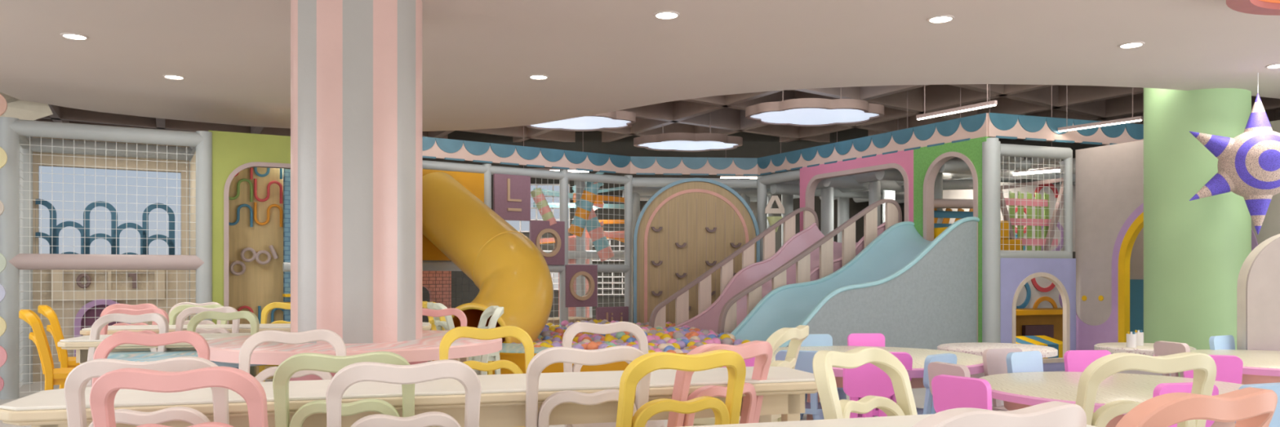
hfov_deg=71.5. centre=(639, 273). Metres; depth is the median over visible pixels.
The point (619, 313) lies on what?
plate
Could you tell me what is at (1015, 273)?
panel
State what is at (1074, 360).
chair
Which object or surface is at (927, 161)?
panel
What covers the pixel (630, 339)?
ball
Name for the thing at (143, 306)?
chair
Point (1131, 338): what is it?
pen cup
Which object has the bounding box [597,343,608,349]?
ball
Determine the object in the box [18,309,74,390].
chair
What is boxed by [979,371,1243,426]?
round table
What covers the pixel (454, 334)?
chair
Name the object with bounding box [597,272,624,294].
window
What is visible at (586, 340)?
ball
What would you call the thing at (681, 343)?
ball
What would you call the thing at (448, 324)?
chair
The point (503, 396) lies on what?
table
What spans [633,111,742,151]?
light
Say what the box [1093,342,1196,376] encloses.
round table
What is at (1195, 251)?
column
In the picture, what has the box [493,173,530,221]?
plate
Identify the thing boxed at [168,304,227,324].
chair
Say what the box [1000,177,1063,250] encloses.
net
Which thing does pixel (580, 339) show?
ball
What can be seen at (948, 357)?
chair
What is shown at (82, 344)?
table
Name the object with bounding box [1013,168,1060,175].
diffuser
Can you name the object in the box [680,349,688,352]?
ball
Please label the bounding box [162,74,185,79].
recessed light
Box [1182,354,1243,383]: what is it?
chair
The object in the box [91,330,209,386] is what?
chair
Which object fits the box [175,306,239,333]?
chair
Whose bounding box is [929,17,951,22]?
diffuser
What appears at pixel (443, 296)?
brick wall
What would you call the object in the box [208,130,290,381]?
panel
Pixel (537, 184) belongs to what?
window
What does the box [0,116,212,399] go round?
frame
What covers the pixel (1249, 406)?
chair
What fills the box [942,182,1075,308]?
wall
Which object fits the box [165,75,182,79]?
diffuser
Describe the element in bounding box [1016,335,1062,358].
wedge
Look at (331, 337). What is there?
chair
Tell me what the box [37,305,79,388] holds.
chair
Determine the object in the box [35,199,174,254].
frieze
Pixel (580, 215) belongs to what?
roller
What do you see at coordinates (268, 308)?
chair
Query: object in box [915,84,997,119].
strip light
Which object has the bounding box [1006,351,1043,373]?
chair
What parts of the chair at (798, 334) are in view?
seat rail, seat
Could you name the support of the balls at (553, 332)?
on the cushion
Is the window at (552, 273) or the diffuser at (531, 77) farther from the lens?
the window at (552, 273)
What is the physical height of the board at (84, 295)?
0.362 m
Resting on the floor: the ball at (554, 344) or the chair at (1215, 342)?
the chair at (1215, 342)
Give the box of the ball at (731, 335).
[727,333,735,340]
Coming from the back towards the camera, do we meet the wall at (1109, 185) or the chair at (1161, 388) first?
the wall at (1109, 185)
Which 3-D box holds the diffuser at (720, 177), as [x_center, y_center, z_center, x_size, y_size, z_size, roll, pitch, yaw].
[2.066,-1.741,16.200,1.200,0.030,0.060,0,0,0]
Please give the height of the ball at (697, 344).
0.126 m
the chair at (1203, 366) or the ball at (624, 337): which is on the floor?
the chair at (1203, 366)
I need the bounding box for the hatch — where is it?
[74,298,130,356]
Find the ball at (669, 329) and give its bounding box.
[666,327,675,332]
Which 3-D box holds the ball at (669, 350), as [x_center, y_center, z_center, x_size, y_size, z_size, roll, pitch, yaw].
[0.292,0.783,8.410,0.126,0.126,0.126,0,0,0]
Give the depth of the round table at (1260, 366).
5.87 m
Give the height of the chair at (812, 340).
0.669 m
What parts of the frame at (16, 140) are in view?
post, rail, post, rail, rail, rail, post, rail, post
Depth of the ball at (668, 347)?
8.58 m
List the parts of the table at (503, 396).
leg, leg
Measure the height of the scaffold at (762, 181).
2.720 m
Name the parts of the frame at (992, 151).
rail, rail, post, rail, rail, rail, post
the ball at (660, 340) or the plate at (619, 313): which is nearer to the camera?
the ball at (660, 340)
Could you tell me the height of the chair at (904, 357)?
0.669 m
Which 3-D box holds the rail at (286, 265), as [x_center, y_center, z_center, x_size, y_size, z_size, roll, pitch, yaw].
[-3.482,-0.070,9.630,0.718,0.099,0.099,0,0,-30]
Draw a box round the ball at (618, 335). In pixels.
[615,331,625,338]
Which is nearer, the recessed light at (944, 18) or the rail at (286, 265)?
the recessed light at (944, 18)
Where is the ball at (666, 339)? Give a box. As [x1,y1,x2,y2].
[662,337,671,342]
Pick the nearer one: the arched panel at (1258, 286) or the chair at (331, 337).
the chair at (331, 337)
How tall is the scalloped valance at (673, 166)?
0.282 m
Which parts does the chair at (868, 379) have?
backrest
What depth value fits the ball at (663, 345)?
8.93 m
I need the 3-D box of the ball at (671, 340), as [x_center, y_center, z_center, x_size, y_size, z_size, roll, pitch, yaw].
[0.347,0.752,9.433,0.126,0.126,0.126,0,0,0]
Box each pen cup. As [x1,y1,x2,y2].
[1126,331,1136,347]
[1134,329,1143,345]
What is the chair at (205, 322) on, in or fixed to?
on the floor
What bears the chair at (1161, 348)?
on the floor
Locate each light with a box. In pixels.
[60,32,88,39]
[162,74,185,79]
[523,125,589,172]
[524,110,635,131]
[528,74,548,79]
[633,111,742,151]
[653,10,679,19]
[720,135,781,178]
[745,87,884,126]
[906,87,960,128]
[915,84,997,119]
[927,14,954,23]
[989,84,1061,175]
[1057,84,1142,132]
[1118,41,1144,48]
[1265,62,1279,68]
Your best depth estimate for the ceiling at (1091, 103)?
14.30 m
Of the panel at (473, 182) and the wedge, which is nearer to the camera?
the wedge
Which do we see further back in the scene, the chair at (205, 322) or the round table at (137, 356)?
the chair at (205, 322)
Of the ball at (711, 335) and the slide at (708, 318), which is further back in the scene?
the slide at (708, 318)
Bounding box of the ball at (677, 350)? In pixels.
[673,348,683,352]
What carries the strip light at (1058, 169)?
hanging from the ceiling at (1091, 103)
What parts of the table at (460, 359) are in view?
leg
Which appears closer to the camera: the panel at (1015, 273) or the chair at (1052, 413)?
the chair at (1052, 413)
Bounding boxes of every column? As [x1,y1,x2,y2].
[290,0,422,343]
[1143,88,1251,377]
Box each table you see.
[0,365,817,426]
[57,332,250,364]
[80,321,431,335]
[92,350,267,368]
[207,329,502,380]
[427,356,468,362]
[679,413,1097,426]
[771,345,983,420]
[937,342,1057,406]
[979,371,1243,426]
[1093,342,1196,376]
[1153,349,1279,384]
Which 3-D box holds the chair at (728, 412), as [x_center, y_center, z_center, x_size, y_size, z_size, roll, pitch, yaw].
[0.077,0.705,3.199,0.456,0.895,0.588,0,0,-22]
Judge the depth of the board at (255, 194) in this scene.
9.64 m
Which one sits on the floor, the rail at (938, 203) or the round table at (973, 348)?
the round table at (973, 348)
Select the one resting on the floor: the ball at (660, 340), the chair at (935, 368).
the chair at (935, 368)
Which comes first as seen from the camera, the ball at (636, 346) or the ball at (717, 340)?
the ball at (636, 346)
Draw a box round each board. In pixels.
[51,269,164,300]
[228,167,283,378]
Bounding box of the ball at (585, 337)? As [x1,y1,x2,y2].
[581,336,591,341]
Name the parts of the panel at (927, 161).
opening trim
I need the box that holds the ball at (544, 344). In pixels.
[539,342,548,346]
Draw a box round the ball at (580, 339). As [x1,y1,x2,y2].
[577,335,585,342]
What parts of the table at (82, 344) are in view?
leg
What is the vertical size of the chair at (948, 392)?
0.669 m
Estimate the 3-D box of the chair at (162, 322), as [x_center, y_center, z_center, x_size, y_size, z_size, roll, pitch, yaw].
[-3.242,0.705,5.517,0.456,0.895,0.588,0,0,-10]
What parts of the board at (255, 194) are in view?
handle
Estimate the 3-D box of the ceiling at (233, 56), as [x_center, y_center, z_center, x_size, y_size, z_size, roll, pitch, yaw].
[0.500,-1.820,1.476,19.000,0.140,18.952,0,0,0]
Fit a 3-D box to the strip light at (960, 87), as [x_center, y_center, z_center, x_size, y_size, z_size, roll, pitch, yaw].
[4.159,-2.211,12.600,0.080,1.398,1.000,0,0,-45]
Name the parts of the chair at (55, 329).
leg, seat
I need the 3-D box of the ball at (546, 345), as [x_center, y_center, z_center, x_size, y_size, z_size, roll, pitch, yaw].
[-0.919,0.777,8.973,0.126,0.126,0.126,0,0,0]
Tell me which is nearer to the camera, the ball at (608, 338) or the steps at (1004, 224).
the ball at (608, 338)
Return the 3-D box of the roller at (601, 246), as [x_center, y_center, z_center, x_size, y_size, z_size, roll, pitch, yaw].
[-0.745,-0.723,14.600,0.656,1.063,0.240,0,0,0]
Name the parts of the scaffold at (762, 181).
post, rail, post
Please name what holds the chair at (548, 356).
on the floor
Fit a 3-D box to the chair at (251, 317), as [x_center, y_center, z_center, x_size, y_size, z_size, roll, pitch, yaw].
[-2.805,0.705,5.867,0.456,0.895,0.588,0,0,-10]
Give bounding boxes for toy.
[764,195,784,231]
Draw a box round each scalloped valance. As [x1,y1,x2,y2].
[422,136,630,173]
[630,156,759,176]
[757,112,987,175]
[987,112,1143,145]
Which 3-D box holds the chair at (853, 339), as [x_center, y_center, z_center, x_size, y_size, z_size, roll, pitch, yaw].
[1.841,0.819,7.058,0.314,0.669,0.360,0,0,-2]
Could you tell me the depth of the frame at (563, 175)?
13.30 m
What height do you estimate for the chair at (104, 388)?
0.895 m
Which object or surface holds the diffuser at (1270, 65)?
attached to the recessed light at (1274, 65)
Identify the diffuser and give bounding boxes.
[62,34,85,39]
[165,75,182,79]
[530,75,546,79]
[530,116,631,129]
[549,169,589,172]
[638,140,737,150]
[656,13,676,18]
[720,177,756,178]
[750,108,879,124]
[916,104,995,119]
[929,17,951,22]
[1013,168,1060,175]
[1058,120,1142,132]
[1120,43,1142,47]
[1267,64,1279,67]
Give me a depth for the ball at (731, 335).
9.85 m
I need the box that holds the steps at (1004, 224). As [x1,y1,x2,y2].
[1000,220,1022,250]
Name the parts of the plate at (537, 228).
ring trim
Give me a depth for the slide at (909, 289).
9.99 m
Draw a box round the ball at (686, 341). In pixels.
[680,338,689,346]
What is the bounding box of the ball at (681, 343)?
[675,340,685,349]
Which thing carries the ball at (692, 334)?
on the cushion
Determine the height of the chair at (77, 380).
0.895 m
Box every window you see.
[518,183,569,231]
[551,272,558,289]
[592,231,624,261]
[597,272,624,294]
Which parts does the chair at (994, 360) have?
seat, backrest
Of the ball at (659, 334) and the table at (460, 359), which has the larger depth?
the ball at (659, 334)
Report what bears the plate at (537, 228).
attached to the frame at (563, 175)
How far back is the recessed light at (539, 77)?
7.90 m
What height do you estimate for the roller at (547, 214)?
0.597 m
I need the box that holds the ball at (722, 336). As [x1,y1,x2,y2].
[720,333,730,339]
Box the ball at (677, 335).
[672,332,684,338]
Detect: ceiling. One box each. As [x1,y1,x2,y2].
[0,0,1279,131]
[31,84,1279,146]
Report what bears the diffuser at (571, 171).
attached to the strip light at (549, 169)
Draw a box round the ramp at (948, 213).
[933,208,973,227]
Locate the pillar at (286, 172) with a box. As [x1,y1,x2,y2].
[283,168,290,321]
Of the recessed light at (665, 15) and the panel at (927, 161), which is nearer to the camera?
the recessed light at (665, 15)
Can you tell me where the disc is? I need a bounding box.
[1226,0,1279,15]
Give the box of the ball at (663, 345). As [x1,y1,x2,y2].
[657,342,667,349]
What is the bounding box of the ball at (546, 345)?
[544,344,553,347]
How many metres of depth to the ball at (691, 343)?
9.27 m
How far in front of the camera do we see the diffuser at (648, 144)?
15.00 m
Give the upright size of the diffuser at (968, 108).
0.012 m
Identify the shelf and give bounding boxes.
[282,293,290,303]
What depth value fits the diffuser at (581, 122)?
12.95 m
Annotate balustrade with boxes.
[648,207,818,328]
[717,198,902,333]
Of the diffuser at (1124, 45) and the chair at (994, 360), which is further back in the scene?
the diffuser at (1124, 45)
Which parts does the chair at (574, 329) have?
seat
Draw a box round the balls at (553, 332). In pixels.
[502,319,750,344]
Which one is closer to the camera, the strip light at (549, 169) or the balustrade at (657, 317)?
the balustrade at (657, 317)
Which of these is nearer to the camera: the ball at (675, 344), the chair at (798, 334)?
the chair at (798, 334)
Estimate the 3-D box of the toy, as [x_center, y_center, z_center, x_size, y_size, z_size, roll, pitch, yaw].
[2.106,-0.931,13.900,0.268,0.570,0.239,0,0,40]
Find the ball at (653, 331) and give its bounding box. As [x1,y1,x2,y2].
[648,328,657,334]
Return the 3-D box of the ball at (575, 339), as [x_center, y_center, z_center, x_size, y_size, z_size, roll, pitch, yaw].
[-0.735,0.803,10.431,0.126,0.126,0.126,0,0,0]
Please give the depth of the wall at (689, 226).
13.96 m
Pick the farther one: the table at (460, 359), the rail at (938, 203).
the rail at (938, 203)
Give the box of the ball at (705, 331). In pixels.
[700,328,710,334]
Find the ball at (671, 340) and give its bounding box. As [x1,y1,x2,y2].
[666,338,677,343]
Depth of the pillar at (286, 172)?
9.66 m
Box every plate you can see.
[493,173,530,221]
[529,220,564,265]
[565,264,597,306]
[595,306,628,321]
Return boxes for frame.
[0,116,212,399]
[422,160,632,324]
[903,141,1072,342]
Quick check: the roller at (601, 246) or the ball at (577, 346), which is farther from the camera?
the roller at (601, 246)
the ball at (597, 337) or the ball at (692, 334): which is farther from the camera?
the ball at (597, 337)
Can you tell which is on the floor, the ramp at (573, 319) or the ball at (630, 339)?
the ramp at (573, 319)
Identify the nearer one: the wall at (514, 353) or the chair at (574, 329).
the chair at (574, 329)
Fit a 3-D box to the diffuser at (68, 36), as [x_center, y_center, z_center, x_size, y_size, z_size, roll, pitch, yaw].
[-4.168,-1.748,6.553,0.144,0.005,0.144,0,0,0]
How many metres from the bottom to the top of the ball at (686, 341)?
0.126 m
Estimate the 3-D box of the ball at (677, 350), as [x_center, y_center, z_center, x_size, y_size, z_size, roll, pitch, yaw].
[0.356,0.783,8.505,0.126,0.126,0.126,0,0,0]
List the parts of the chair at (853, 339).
backrest, leg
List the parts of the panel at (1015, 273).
opening trim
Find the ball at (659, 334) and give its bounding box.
[654,332,663,337]
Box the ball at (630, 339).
[626,337,635,342]
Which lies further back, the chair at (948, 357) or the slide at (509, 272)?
the slide at (509, 272)
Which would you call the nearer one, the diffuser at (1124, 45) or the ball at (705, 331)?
the diffuser at (1124, 45)
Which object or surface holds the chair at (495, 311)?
on the floor
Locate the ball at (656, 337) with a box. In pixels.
[653,335,660,340]
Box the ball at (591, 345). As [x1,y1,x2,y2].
[586,341,598,349]
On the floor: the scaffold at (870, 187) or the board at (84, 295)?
the scaffold at (870, 187)
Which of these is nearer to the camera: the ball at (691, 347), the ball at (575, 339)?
the ball at (691, 347)
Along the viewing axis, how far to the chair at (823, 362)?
3.02 m
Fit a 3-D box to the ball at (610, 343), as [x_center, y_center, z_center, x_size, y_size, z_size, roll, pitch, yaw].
[-0.287,0.741,8.749,0.126,0.126,0.126,0,0,0]
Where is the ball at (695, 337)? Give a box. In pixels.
[689,335,700,340]
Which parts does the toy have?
triangle frame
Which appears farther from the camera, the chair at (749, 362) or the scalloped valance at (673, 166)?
the scalloped valance at (673, 166)
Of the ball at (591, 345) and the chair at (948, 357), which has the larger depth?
the ball at (591, 345)
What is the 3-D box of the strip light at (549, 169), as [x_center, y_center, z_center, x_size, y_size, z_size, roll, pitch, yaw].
[-1.463,-2.310,15.000,1.200,1.200,0.080,0,0,0]
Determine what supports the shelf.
attached to the pillar at (286, 172)
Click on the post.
(3, 104)
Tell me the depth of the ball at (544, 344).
9.04 m
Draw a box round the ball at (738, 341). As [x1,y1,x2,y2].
[733,338,742,344]
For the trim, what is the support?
attached to the wall at (144, 281)
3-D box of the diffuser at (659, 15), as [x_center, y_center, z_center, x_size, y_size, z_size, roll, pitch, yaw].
[0.180,-1.748,6.012,0.144,0.005,0.144,0,0,0]
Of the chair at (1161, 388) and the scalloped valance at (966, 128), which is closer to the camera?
the chair at (1161, 388)
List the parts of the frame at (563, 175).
rail, post, rail, post, rail, post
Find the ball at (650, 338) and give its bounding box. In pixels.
[646,334,654,342]
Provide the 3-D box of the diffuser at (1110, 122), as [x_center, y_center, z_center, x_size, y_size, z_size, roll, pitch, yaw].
[5.219,-1.676,10.111,0.032,0.012,0.931,0,0,-35]
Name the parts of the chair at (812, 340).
leg, backrest, leg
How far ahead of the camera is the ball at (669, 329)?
10.29 m
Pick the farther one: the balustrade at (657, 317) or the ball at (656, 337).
the balustrade at (657, 317)
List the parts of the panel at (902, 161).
opening trim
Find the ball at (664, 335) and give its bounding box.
[660,333,671,339]
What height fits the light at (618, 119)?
0.760 m
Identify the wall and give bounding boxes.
[32,137,189,382]
[422,128,1106,322]
[422,271,451,329]
[432,342,722,374]
[632,177,759,323]
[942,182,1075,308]
[1075,120,1279,353]
[1129,226,1143,333]
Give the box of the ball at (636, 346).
[631,344,639,349]
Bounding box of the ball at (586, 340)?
[582,338,591,342]
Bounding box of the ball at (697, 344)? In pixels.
[693,342,703,346]
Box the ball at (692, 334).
[688,332,698,336]
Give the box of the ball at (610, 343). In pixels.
[606,342,616,346]
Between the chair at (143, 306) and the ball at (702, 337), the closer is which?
the chair at (143, 306)
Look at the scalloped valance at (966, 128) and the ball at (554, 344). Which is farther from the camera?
the scalloped valance at (966, 128)
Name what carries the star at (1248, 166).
hanging from the ceiling at (233, 56)
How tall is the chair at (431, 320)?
0.895 m
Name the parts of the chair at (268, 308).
leg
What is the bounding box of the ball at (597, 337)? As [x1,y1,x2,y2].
[592,335,601,341]
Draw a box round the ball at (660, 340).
[655,338,666,344]
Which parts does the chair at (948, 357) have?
seat, backrest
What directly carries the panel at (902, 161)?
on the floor
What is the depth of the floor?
8.38 m
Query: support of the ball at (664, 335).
on the cushion
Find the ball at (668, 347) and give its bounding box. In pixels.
[663,345,675,351]
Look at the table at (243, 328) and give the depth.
6.98 m
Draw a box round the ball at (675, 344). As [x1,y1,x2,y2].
[671,342,680,349]
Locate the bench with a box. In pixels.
[1016,307,1062,341]
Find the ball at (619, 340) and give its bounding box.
[614,338,623,343]
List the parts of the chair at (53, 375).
leg, seat rail, seat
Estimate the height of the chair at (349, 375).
0.895 m
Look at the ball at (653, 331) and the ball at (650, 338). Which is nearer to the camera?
the ball at (650, 338)
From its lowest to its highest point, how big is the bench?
0.680 m
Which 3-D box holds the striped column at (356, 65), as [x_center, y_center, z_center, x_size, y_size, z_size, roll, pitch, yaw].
[-1.800,-0.300,5.670,0.800,2.900,0.800,0,0,0]
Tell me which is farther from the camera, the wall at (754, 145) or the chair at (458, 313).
the wall at (754, 145)
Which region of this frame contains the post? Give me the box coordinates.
[0,93,7,391]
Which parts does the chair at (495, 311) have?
leg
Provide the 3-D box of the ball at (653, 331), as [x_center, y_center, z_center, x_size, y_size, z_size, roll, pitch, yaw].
[0.155,0.706,10.222,0.126,0.126,0.126,0,0,0]
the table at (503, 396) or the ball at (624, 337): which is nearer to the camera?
the table at (503, 396)
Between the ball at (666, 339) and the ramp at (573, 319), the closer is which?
the ball at (666, 339)
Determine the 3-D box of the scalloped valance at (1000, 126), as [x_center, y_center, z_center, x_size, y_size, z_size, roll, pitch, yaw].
[5.392,-1.699,10.709,2.983,0.282,0.062,0,0,-20]
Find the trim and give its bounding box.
[190,151,195,319]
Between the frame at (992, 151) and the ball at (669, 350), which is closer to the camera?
the ball at (669, 350)
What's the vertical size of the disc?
0.090 m
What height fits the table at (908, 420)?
0.730 m
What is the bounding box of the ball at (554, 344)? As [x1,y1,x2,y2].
[551,342,561,346]
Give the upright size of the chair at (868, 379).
0.669 m
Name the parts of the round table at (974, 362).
leg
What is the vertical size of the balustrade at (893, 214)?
2.108 m
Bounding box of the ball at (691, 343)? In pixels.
[686,341,695,346]
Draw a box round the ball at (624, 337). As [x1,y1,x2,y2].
[620,334,630,342]
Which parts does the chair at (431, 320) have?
leg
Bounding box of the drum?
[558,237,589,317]
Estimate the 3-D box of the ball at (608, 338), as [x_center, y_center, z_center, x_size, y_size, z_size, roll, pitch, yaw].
[-0.342,0.755,9.995,0.126,0.126,0.126,0,0,0]
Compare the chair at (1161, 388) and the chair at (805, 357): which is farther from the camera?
the chair at (805, 357)
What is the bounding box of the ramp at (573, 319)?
[546,316,595,324]
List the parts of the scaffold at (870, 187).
post, post, post, post, post, post, post, post, post, post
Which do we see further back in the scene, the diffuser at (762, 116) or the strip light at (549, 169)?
the strip light at (549, 169)
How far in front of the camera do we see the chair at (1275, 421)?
3.91 m
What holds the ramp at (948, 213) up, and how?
attached to the scaffold at (870, 187)
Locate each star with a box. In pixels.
[0,92,53,120]
[1189,72,1279,234]
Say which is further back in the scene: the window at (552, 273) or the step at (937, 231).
the window at (552, 273)
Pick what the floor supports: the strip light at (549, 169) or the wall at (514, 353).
the wall at (514, 353)
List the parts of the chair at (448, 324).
seat rail, seat, leg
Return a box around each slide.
[422,172,553,342]
[674,222,884,332]
[729,216,979,349]
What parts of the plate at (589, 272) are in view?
ring trim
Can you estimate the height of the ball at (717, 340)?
0.126 m
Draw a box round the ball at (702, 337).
[697,334,706,340]
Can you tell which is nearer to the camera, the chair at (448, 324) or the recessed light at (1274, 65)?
the recessed light at (1274, 65)
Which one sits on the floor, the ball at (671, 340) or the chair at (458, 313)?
the chair at (458, 313)
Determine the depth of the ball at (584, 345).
8.70 m
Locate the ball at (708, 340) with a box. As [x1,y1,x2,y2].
[704,338,715,343]
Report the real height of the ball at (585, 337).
0.126 m
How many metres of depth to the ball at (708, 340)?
9.39 m
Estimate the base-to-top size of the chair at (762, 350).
0.895 m
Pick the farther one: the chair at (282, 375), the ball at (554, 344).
the ball at (554, 344)
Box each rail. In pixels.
[282,262,290,271]
[933,199,973,208]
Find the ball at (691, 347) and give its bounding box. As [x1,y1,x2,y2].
[688,345,697,349]
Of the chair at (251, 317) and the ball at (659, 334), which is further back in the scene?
the ball at (659, 334)
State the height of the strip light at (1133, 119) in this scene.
1.240 m
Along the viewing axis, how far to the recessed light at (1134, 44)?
6.79 m
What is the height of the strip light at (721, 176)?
1.184 m
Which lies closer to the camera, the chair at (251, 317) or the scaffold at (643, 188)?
the chair at (251, 317)
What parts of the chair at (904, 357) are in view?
seat, backrest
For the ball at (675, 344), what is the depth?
9.16 m
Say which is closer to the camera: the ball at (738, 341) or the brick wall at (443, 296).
the ball at (738, 341)
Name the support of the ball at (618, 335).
on the cushion
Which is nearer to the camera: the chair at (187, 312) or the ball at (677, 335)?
the chair at (187, 312)
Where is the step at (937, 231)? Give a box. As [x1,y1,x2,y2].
[933,226,947,239]
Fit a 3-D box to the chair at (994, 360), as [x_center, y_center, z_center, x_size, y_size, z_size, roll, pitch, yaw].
[2.408,0.819,5.617,0.314,0.669,0.360,0,0,-20]
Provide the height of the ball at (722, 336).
0.126 m
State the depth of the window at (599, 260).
16.96 m
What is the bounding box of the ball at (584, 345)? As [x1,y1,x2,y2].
[580,343,586,349]
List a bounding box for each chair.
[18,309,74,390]
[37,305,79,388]
[63,355,229,426]
[85,312,168,386]
[89,366,268,426]
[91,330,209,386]
[100,303,157,325]
[100,307,168,334]
[168,302,221,324]
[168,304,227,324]
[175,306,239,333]
[186,311,259,377]
[238,328,346,382]
[258,302,290,381]
[272,351,414,426]
[325,359,481,426]
[422,301,492,374]
[422,307,466,330]
[426,302,500,374]
[439,325,533,426]
[471,305,503,374]
[524,345,650,426]
[562,321,664,426]
[615,349,746,426]
[666,340,772,426]
[693,324,808,426]
[722,356,755,367]
[775,350,824,419]
[800,333,846,418]
[812,346,917,419]
[843,362,894,417]
[847,333,896,417]
[859,351,912,417]
[911,400,1086,426]
[915,352,956,414]
[927,361,970,394]
[931,374,991,413]
[982,347,1022,410]
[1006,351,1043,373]
[1063,350,1111,371]
[1075,351,1216,426]
[1115,386,1277,426]
[1152,382,1218,426]
[1153,340,1190,377]
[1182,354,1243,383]
[1208,334,1235,350]
[1235,382,1279,426]
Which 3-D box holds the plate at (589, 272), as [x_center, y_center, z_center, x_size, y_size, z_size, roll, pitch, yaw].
[-0.892,0.187,13.464,0.561,0.636,0.080,0,0,-36]
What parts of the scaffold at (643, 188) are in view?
post, rail, rail, rail, post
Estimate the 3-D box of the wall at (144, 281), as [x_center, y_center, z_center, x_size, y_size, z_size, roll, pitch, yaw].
[-6.097,-0.150,9.687,7.350,2.600,0.102,0,0,-30]
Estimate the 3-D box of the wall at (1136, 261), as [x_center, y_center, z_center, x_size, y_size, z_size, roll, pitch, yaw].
[6.451,-0.160,9.410,0.110,2.620,3.121,0,0,-25]
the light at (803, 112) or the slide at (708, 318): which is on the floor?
the slide at (708, 318)
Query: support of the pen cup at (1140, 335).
on the round table at (1147, 348)
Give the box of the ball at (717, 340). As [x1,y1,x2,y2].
[711,337,720,343]
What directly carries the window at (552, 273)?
in the wall at (754, 145)
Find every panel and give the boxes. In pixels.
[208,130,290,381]
[422,168,484,260]
[800,149,913,231]
[913,136,991,342]
[1000,257,1075,371]
[1236,233,1279,351]
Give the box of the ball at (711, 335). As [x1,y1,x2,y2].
[706,333,717,338]
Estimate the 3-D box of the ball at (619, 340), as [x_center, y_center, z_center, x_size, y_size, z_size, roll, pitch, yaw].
[-0.227,0.784,9.759,0.126,0.126,0.126,0,0,0]
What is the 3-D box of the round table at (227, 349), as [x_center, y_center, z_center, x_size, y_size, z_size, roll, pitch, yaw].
[-1.800,0.782,5.670,1.820,0.735,1.820,0,0,0]
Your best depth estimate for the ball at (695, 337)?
9.62 m
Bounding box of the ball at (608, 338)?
[604,334,614,342]
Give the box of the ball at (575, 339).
[572,336,578,342]
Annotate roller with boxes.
[530,187,556,225]
[568,182,599,236]
[574,200,614,261]
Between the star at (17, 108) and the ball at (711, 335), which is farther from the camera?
the ball at (711, 335)
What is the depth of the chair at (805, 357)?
5.58 m
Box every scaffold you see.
[543,155,1075,317]
[622,177,771,235]
[756,137,998,261]
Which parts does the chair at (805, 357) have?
backrest, seat, leg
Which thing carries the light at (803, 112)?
hanging from the ceiling at (1091, 103)
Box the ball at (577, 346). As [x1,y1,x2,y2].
[573,344,584,349]
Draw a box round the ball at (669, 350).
[666,349,675,353]
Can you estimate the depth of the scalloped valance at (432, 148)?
12.83 m
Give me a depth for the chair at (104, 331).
6.59 m
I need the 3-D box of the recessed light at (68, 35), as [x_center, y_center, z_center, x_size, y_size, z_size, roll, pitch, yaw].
[-4.168,-1.746,6.553,0.180,0.009,0.180,0,0,0]
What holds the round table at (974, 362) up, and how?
on the floor
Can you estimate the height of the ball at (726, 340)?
0.126 m
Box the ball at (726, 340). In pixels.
[721,337,733,344]

